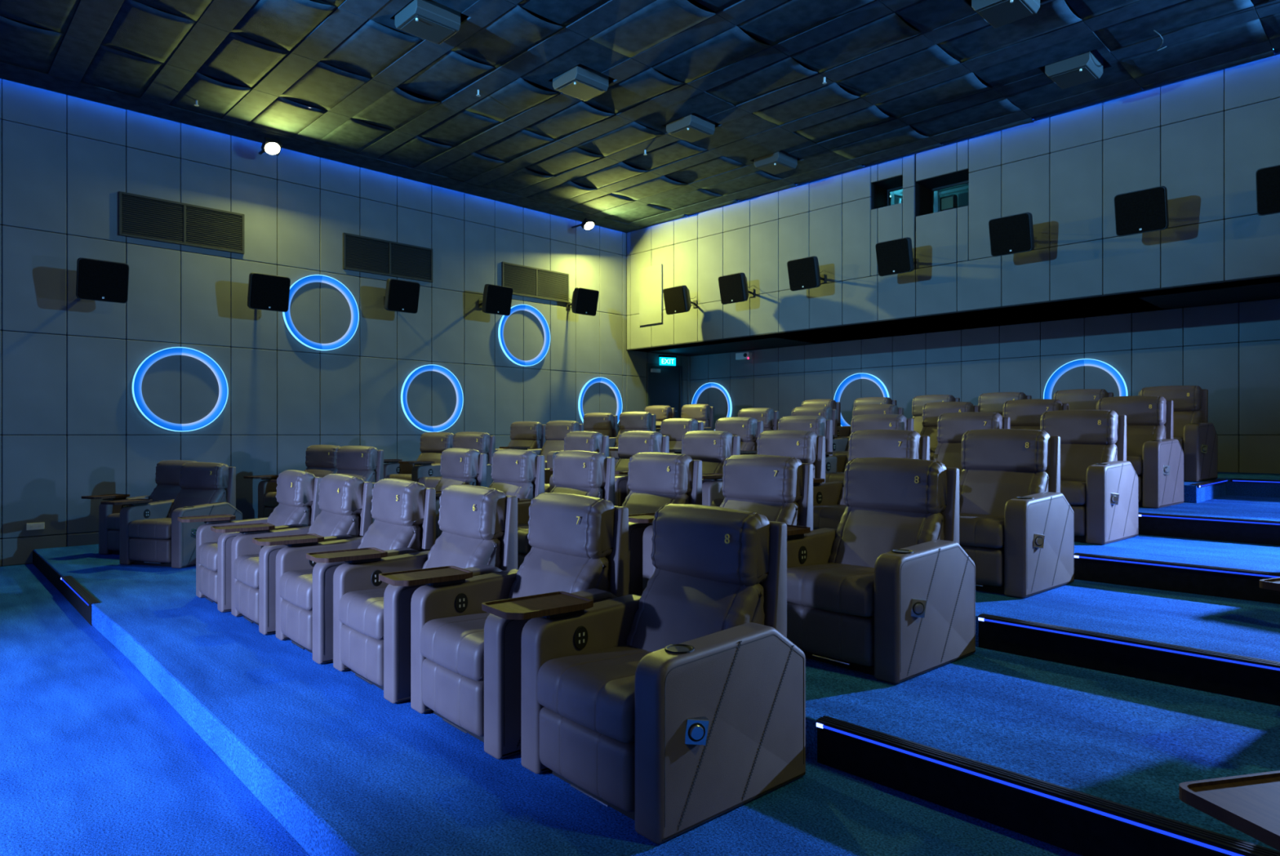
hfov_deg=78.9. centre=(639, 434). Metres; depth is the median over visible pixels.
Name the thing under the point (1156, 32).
cable
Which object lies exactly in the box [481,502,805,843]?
recliner
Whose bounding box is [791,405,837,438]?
recliner
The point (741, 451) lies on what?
tray
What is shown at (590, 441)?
recliner
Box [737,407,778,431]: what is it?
recliner
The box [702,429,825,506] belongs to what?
recliner
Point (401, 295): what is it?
wall speaker
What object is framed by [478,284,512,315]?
wall speaker
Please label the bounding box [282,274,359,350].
ring light
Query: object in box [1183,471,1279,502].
floor
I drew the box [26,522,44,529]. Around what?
wall socket
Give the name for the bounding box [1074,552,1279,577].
step light
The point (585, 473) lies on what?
recliner
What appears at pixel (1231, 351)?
wall
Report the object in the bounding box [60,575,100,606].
step light
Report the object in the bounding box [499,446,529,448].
tray
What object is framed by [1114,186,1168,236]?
wall speaker
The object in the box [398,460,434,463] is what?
tray
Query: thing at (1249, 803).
tray
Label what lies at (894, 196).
window
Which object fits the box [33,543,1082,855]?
floor
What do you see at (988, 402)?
recliner
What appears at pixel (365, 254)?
air vent
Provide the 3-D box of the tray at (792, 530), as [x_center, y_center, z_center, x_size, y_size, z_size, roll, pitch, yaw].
[0.731,0.529,4.314,0.400,0.026,0.270,0,0,-38]
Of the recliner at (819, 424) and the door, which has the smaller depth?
the recliner at (819, 424)
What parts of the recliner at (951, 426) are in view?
backrest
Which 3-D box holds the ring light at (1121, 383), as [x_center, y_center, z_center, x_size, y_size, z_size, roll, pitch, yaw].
[6.545,-0.565,11.464,0.050,1.112,1.112,0,0,-44]
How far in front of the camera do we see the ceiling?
8.82 m
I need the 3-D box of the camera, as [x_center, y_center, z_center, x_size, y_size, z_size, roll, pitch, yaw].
[2.132,-1.617,15.977,0.135,0.146,0.356,0,0,-44]
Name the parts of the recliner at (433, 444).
seat, arm, backrest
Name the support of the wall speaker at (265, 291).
attached to the wall at (73, 427)
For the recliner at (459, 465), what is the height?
1.050 m
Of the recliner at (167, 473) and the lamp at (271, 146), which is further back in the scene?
the lamp at (271, 146)
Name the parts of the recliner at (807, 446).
arm, seat, backrest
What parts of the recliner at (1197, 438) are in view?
seat, backrest, arm, plate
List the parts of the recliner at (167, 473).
seat, arm, backrest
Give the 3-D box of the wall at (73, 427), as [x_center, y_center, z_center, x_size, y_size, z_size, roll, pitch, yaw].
[-5.627,-1.290,10.865,19.000,6.220,0.252,0,0,-44]
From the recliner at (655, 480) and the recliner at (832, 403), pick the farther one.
the recliner at (832, 403)
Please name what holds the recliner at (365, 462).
on the floor at (1131, 741)
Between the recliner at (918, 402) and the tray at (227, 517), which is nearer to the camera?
the tray at (227, 517)
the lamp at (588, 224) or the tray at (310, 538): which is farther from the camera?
the lamp at (588, 224)
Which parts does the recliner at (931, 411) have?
backrest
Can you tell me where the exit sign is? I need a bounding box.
[658,355,676,365]
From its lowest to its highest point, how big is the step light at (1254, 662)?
0.031 m
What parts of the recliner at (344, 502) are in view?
seat, arm, arm, backrest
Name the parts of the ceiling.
panel, panel, panel, panel, panel, panel, panel, panel, panel, edge panel, panel, panel, panel, panel, panel, panel, panel, panel, panel, panel, panel, panel, panel, panel, panel, panel, panel, panel, panel, panel, panel, panel, panel, panel, panel, panel, panel, panel, panel, panel, panel, panel, panel, panel, panel, panel, panel, panel, panel, panel, panel, panel, panel, panel, panel, panel, panel, panel, panel, panel, panel, panel, panel, panel, panel, panel, panel, panel, panel, panel, panel, panel, panel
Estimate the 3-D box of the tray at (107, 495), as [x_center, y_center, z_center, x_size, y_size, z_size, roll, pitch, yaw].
[-6.084,0.701,8.870,0.270,0.026,0.400,0,0,21]
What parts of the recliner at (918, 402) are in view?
backrest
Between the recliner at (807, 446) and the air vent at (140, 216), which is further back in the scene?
the air vent at (140, 216)
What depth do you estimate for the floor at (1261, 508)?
6.94 m
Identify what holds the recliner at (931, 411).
on the floor at (1261, 508)
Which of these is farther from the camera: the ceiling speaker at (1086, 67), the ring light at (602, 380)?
the ring light at (602, 380)
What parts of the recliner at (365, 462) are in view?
backrest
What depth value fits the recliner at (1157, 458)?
7.41 m
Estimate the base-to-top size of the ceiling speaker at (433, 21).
0.405 m
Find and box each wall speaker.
[75,257,128,302]
[247,272,290,311]
[383,278,420,313]
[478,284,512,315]
[566,287,599,315]
[662,284,697,314]
[718,272,754,304]
[786,256,824,291]
[875,237,915,275]
[988,212,1034,256]
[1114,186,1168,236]
[1255,164,1279,215]
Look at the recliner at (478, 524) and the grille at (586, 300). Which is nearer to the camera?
the recliner at (478, 524)
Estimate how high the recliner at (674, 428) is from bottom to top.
1.050 m
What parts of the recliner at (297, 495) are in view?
seat, arm, arm, backrest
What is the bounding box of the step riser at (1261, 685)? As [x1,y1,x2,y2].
[978,620,1279,705]
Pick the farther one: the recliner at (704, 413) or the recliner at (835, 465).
the recliner at (704, 413)
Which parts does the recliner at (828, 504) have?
arm, seat, backrest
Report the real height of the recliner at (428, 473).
1.050 m
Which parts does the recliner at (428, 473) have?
arm, seat, arm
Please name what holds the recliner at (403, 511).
on the floor at (346, 769)
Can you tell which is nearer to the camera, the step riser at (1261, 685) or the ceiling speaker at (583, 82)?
the step riser at (1261, 685)
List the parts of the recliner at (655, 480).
arm, backrest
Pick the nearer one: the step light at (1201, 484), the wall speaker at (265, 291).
the step light at (1201, 484)
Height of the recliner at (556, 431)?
1.050 m
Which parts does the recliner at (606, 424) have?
backrest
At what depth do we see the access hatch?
15.31 m
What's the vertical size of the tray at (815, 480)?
0.026 m
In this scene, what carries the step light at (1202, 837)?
attached to the floor at (1131, 741)
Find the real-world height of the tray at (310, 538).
0.026 m
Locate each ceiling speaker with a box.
[395,0,460,44]
[552,63,608,101]
[666,112,715,142]
[754,150,797,174]
[971,0,1039,28]
[1044,48,1102,88]
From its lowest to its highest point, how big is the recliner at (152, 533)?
1.050 m
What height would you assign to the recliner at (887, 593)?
1.050 m
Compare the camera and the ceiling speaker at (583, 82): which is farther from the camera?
the camera
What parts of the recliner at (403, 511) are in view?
seat, arm, arm, backrest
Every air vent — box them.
[118,191,244,253]
[342,232,432,282]
[502,261,568,302]
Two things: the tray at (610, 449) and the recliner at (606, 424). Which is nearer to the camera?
the tray at (610, 449)
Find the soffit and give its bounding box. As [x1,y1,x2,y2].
[634,275,1279,355]
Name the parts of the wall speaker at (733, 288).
wall plate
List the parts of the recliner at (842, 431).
seat, arm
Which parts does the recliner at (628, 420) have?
arm, seat, backrest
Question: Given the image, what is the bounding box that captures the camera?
[735,351,751,359]
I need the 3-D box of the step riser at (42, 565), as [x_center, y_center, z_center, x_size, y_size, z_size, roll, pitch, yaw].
[-5.770,1.440,7.704,0.020,0.156,4.101,0,0,-43]
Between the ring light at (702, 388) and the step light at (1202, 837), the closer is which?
the step light at (1202, 837)
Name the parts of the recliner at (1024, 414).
backrest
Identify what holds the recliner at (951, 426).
on the floor at (1250, 556)
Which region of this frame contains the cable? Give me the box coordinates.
[1153,30,1166,51]
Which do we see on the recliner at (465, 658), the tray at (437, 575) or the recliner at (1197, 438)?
the tray at (437, 575)
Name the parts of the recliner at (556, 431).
arm, seat, backrest, arm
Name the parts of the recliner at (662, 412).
backrest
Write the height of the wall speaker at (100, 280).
0.481 m
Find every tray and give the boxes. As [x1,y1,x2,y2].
[81,493,129,498]
[100,498,152,504]
[177,513,235,522]
[210,522,275,532]
[243,474,278,478]
[252,533,324,545]
[306,546,387,562]
[378,565,472,586]
[383,458,402,462]
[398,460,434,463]
[435,490,441,496]
[481,591,593,619]
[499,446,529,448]
[608,448,617,450]
[614,470,628,474]
[628,512,654,523]
[669,448,681,452]
[702,473,723,478]
[740,449,757,453]
[786,524,810,535]
[813,477,824,482]
[825,451,832,454]
[1178,769,1279,850]
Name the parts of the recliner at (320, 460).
arm, seat, backrest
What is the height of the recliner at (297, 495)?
1.050 m
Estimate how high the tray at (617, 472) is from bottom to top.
0.026 m
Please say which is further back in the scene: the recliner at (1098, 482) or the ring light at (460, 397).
the ring light at (460, 397)
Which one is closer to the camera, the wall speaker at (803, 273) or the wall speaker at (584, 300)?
the wall speaker at (803, 273)
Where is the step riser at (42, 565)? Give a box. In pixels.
[32,550,92,625]
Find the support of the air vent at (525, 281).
in the wall at (73, 427)
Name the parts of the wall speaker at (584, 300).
wall plate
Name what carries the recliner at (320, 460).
on the floor at (1131, 741)
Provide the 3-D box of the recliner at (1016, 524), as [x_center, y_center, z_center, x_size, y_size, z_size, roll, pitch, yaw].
[2.306,0.481,5.327,0.924,1.050,0.996,0,0,-41]
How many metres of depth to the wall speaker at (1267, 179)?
8.03 m
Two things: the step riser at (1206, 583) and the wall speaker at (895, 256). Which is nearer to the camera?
the step riser at (1206, 583)
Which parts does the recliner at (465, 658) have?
seat, arm, arm, backrest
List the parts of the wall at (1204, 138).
wall panel, wall panel, wall panel, wall panel, wall panel, wall panel, wall panel, wall panel, wall panel, wall panel, wall panel, wall panel, wall panel, wall panel, wall panel, wall panel, wall panel, wall panel, wall panel, wall panel, wall panel, wall panel, wall panel, wall panel, wall panel, wall panel, wall panel, wall panel, wall panel, wall panel, wall panel, wall panel, wall panel, wall panel, wall panel, wall panel, wall panel, wall panel, wall panel, wall panel, wall panel, wall panel, wall panel, wall panel, wall panel, wall panel, wall panel, wall panel, wall panel, wall panel, wall panel, wall panel, wall panel, wall panel, wall panel, wall panel, wall panel, wall panel, wall panel, wall panel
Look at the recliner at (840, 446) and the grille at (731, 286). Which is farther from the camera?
the grille at (731, 286)
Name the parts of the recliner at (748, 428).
backrest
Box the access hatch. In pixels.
[639,263,662,325]
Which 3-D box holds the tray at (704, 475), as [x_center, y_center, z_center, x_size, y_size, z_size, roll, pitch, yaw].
[0.586,0.357,6.760,0.400,0.026,0.270,0,0,-38]
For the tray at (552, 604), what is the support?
on the recliner at (673, 707)
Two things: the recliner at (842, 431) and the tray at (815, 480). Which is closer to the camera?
the tray at (815, 480)
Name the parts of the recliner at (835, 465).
seat, arm, backrest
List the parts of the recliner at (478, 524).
seat, arm, arm, backrest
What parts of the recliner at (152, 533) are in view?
arm, seat, plate, backrest, arm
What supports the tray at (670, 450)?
on the recliner at (748, 428)
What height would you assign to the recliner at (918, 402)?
1.050 m
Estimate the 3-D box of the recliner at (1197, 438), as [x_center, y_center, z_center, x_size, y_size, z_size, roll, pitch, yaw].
[5.748,-0.035,8.651,0.924,1.050,0.996,0,0,-41]
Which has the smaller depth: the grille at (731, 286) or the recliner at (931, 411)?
the recliner at (931, 411)
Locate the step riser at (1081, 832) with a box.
[817,727,1225,855]
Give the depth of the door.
16.64 m
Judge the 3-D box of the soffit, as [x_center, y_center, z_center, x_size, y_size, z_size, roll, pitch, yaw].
[5.368,-1.795,11.467,1.946,0.120,14.160,0,0,-44]
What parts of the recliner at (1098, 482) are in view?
seat, backrest, arm, plate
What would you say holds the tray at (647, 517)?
on the recliner at (780, 488)
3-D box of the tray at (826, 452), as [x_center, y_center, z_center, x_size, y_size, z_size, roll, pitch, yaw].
[1.733,0.185,7.868,0.400,0.026,0.270,0,0,-38]
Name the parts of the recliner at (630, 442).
arm, backrest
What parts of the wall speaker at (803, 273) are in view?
wall plate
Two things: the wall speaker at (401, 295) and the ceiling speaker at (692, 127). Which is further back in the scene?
the wall speaker at (401, 295)
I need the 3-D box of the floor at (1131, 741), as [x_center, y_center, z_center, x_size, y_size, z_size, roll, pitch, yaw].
[-0.570,1.349,5.733,1.625,0.342,14.160,0,0,-44]
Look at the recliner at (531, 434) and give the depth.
12.19 m
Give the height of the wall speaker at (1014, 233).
0.481 m
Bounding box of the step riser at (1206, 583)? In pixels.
[1074,557,1279,604]
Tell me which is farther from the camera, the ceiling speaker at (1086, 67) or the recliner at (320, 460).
the recliner at (320, 460)
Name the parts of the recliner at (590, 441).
seat, arm, arm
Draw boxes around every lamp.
[258,137,282,155]
[571,217,595,230]
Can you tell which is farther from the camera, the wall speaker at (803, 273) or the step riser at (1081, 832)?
the wall speaker at (803, 273)
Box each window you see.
[886,186,902,206]
[929,180,968,213]
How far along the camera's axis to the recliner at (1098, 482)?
6.30 m
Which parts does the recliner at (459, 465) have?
backrest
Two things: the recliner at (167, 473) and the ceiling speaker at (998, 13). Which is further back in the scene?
the recliner at (167, 473)
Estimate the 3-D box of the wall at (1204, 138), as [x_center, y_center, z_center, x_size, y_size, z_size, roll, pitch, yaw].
[4.841,-3.067,10.958,0.552,2.665,14.160,0,0,-44]
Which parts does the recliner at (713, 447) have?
arm, backrest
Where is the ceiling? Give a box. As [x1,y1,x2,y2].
[0,0,1279,232]
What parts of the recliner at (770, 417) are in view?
backrest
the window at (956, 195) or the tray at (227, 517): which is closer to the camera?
the tray at (227, 517)
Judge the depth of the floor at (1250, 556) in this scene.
5.60 m
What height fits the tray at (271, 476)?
0.026 m
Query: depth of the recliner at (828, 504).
6.06 m
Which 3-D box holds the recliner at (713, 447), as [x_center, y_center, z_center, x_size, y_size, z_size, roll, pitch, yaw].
[0.356,0.481,7.348,0.924,1.050,0.960,0,0,-41]
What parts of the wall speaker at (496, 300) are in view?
wall plate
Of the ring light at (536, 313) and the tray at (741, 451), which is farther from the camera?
the ring light at (536, 313)
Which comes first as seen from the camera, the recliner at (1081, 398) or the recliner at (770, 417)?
the recliner at (1081, 398)
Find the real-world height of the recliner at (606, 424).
1.050 m
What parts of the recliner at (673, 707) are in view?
arm, seat, backrest, plate, arm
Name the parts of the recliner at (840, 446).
seat, arm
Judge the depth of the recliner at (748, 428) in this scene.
9.11 m
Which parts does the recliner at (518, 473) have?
arm, seat, backrest, arm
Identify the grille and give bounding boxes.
[575,288,599,315]
[662,285,685,314]
[718,273,743,303]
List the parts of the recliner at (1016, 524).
seat, backrest, plate, arm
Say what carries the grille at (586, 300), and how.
attached to the wall speaker at (584, 300)
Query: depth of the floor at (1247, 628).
4.38 m
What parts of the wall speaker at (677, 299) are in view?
wall plate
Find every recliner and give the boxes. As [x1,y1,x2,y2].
[81,459,197,554]
[100,462,242,568]
[177,469,321,612]
[210,473,373,634]
[243,444,340,518]
[252,478,435,663]
[270,445,383,522]
[306,484,517,702]
[373,447,486,498]
[378,492,628,759]
[383,431,453,480]
[398,431,495,488]
[435,448,544,538]
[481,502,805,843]
[495,421,546,451]
[499,420,583,468]
[517,449,614,569]
[544,431,608,492]
[549,430,669,506]
[583,412,617,437]
[608,411,655,466]
[608,417,703,459]
[614,430,740,495]
[617,404,675,432]
[622,452,702,595]
[628,453,813,591]
[655,404,714,432]
[669,416,763,453]
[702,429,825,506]
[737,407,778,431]
[740,415,832,455]
[786,457,975,683]
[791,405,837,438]
[801,399,840,426]
[813,429,929,529]
[825,413,913,482]
[832,404,903,455]
[837,396,897,438]
[911,394,959,433]
[920,401,980,456]
[929,411,1009,476]
[959,428,1074,597]
[977,391,1031,416]
[1002,399,1068,429]
[1040,409,1138,544]
[1053,388,1113,409]
[1096,395,1183,507]
[1138,385,1217,481]
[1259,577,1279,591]
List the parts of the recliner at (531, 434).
backrest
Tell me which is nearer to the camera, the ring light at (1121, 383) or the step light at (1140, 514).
the step light at (1140, 514)
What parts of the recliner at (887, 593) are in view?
arm, seat, backrest, plate, arm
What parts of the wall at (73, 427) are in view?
wall panel, wall panel, wall panel, wall panel, wall panel, wall panel, wall panel, wall panel, wall panel, wall panel, wall panel, wall panel, wall panel, wall panel, wall panel, wall panel, wall panel, wall panel, wall panel, wall panel, wall panel, wall panel, wall panel, wall panel, wall panel, wall panel, wall panel, wall panel, wall panel, wall panel, wall panel, wall panel, wall panel, wall panel, wall panel, wall panel, wall panel, wall panel, wall panel, wall panel, wall panel, wall panel, wall panel, wall panel, wall panel, wall panel, wall panel, wall panel, wall panel, wall panel, wall panel, wall panel, wall panel, wall panel, wall panel, wall panel, wall panel, wall panel, wall panel, wall panel, wall panel, wall panel, wall panel, wall panel, wall panel, wall panel, wall panel, wall panel, wall panel, wall panel, wall panel, wall panel, wall panel, wall panel, wall panel, wall panel, wall panel, wall panel, wall panel, wall panel, wall panel, wall panel, wall panel, wall panel, wall panel, wall panel, wall panel, wall panel, wall panel, wall panel, wall panel, wall panel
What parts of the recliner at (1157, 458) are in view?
seat, backrest, arm, plate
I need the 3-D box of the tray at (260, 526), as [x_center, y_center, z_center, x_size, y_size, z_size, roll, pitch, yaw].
[-3.001,0.701,5.882,0.400,0.026,0.270,0,0,-38]
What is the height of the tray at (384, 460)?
0.026 m
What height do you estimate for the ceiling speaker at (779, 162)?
0.405 m
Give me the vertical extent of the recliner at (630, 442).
1.050 m
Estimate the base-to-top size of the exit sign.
0.210 m
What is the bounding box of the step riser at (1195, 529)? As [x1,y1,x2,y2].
[1138,516,1279,545]
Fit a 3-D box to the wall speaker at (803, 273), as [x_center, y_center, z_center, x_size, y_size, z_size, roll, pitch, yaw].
[2.710,-2.520,12.320,0.624,0.481,0.510,0,0,-44]
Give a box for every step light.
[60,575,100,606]
[815,715,1279,855]
[977,613,1279,671]
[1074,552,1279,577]
[1138,511,1279,525]
[1190,478,1227,487]
[1230,478,1279,483]
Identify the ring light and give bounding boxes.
[132,346,228,431]
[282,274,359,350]
[400,364,463,431]
[497,304,550,366]
[577,377,622,422]
[691,382,732,430]
[833,373,889,426]
[1043,358,1128,399]
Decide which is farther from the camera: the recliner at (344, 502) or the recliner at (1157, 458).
the recliner at (1157, 458)
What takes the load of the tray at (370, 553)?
on the recliner at (478, 524)
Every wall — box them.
[0,78,687,566]
[626,37,1279,351]
[690,298,1279,473]
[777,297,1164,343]
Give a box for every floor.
[0,563,310,855]
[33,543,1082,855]
[805,646,1279,850]
[975,578,1279,705]
[1074,533,1279,604]
[1138,494,1279,545]
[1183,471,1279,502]
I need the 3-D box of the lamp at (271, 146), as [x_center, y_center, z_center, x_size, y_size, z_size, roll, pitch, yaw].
[-5.152,-3.931,10.748,0.220,0.183,0.578,0,0,-44]
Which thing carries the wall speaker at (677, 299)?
attached to the wall at (1204, 138)
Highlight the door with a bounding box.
[646,363,682,417]
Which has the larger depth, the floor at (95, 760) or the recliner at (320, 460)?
the recliner at (320, 460)
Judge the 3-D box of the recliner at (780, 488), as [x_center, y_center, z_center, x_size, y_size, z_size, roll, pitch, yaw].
[0.501,0.653,4.902,0.924,1.050,0.960,0,0,-41]
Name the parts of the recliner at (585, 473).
seat, arm, backrest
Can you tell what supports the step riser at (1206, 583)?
attached to the floor at (1250, 556)
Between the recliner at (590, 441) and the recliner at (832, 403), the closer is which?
the recliner at (590, 441)
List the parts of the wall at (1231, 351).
wall panel, wall panel, wall panel, wall panel, wall panel, wall panel, wall panel, wall panel, wall panel, wall panel, wall panel, wall panel, wall panel, wall panel, wall panel, wall panel, wall panel, wall panel, wall panel, wall panel, wall panel, wall panel, wall panel, wall panel, wall panel, wall panel, wall panel, wall panel, wall panel, wall panel, wall panel, wall panel, wall panel, wall panel, wall panel, wall panel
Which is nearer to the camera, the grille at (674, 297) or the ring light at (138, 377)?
the ring light at (138, 377)
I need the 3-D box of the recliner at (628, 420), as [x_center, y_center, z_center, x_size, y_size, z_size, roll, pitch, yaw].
[-0.297,0.137,12.575,0.996,1.050,0.924,0,0,34]
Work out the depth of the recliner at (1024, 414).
8.34 m
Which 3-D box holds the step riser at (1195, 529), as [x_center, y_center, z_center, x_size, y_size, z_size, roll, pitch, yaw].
[5.693,0.757,4.969,0.016,0.150,4.360,0,0,-44]
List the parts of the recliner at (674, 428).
backrest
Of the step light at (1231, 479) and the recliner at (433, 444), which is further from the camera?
the recliner at (433, 444)
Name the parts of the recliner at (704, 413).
backrest, arm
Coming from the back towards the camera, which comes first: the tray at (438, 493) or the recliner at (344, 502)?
the tray at (438, 493)
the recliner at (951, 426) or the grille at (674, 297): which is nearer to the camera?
the recliner at (951, 426)
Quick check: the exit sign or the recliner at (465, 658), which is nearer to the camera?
the recliner at (465, 658)
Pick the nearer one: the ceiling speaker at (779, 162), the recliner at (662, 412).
the ceiling speaker at (779, 162)
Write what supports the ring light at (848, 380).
attached to the wall at (1231, 351)
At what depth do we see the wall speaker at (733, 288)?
13.13 m
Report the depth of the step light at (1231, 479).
8.38 m
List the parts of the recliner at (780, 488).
arm, backrest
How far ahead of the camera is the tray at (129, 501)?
8.15 m

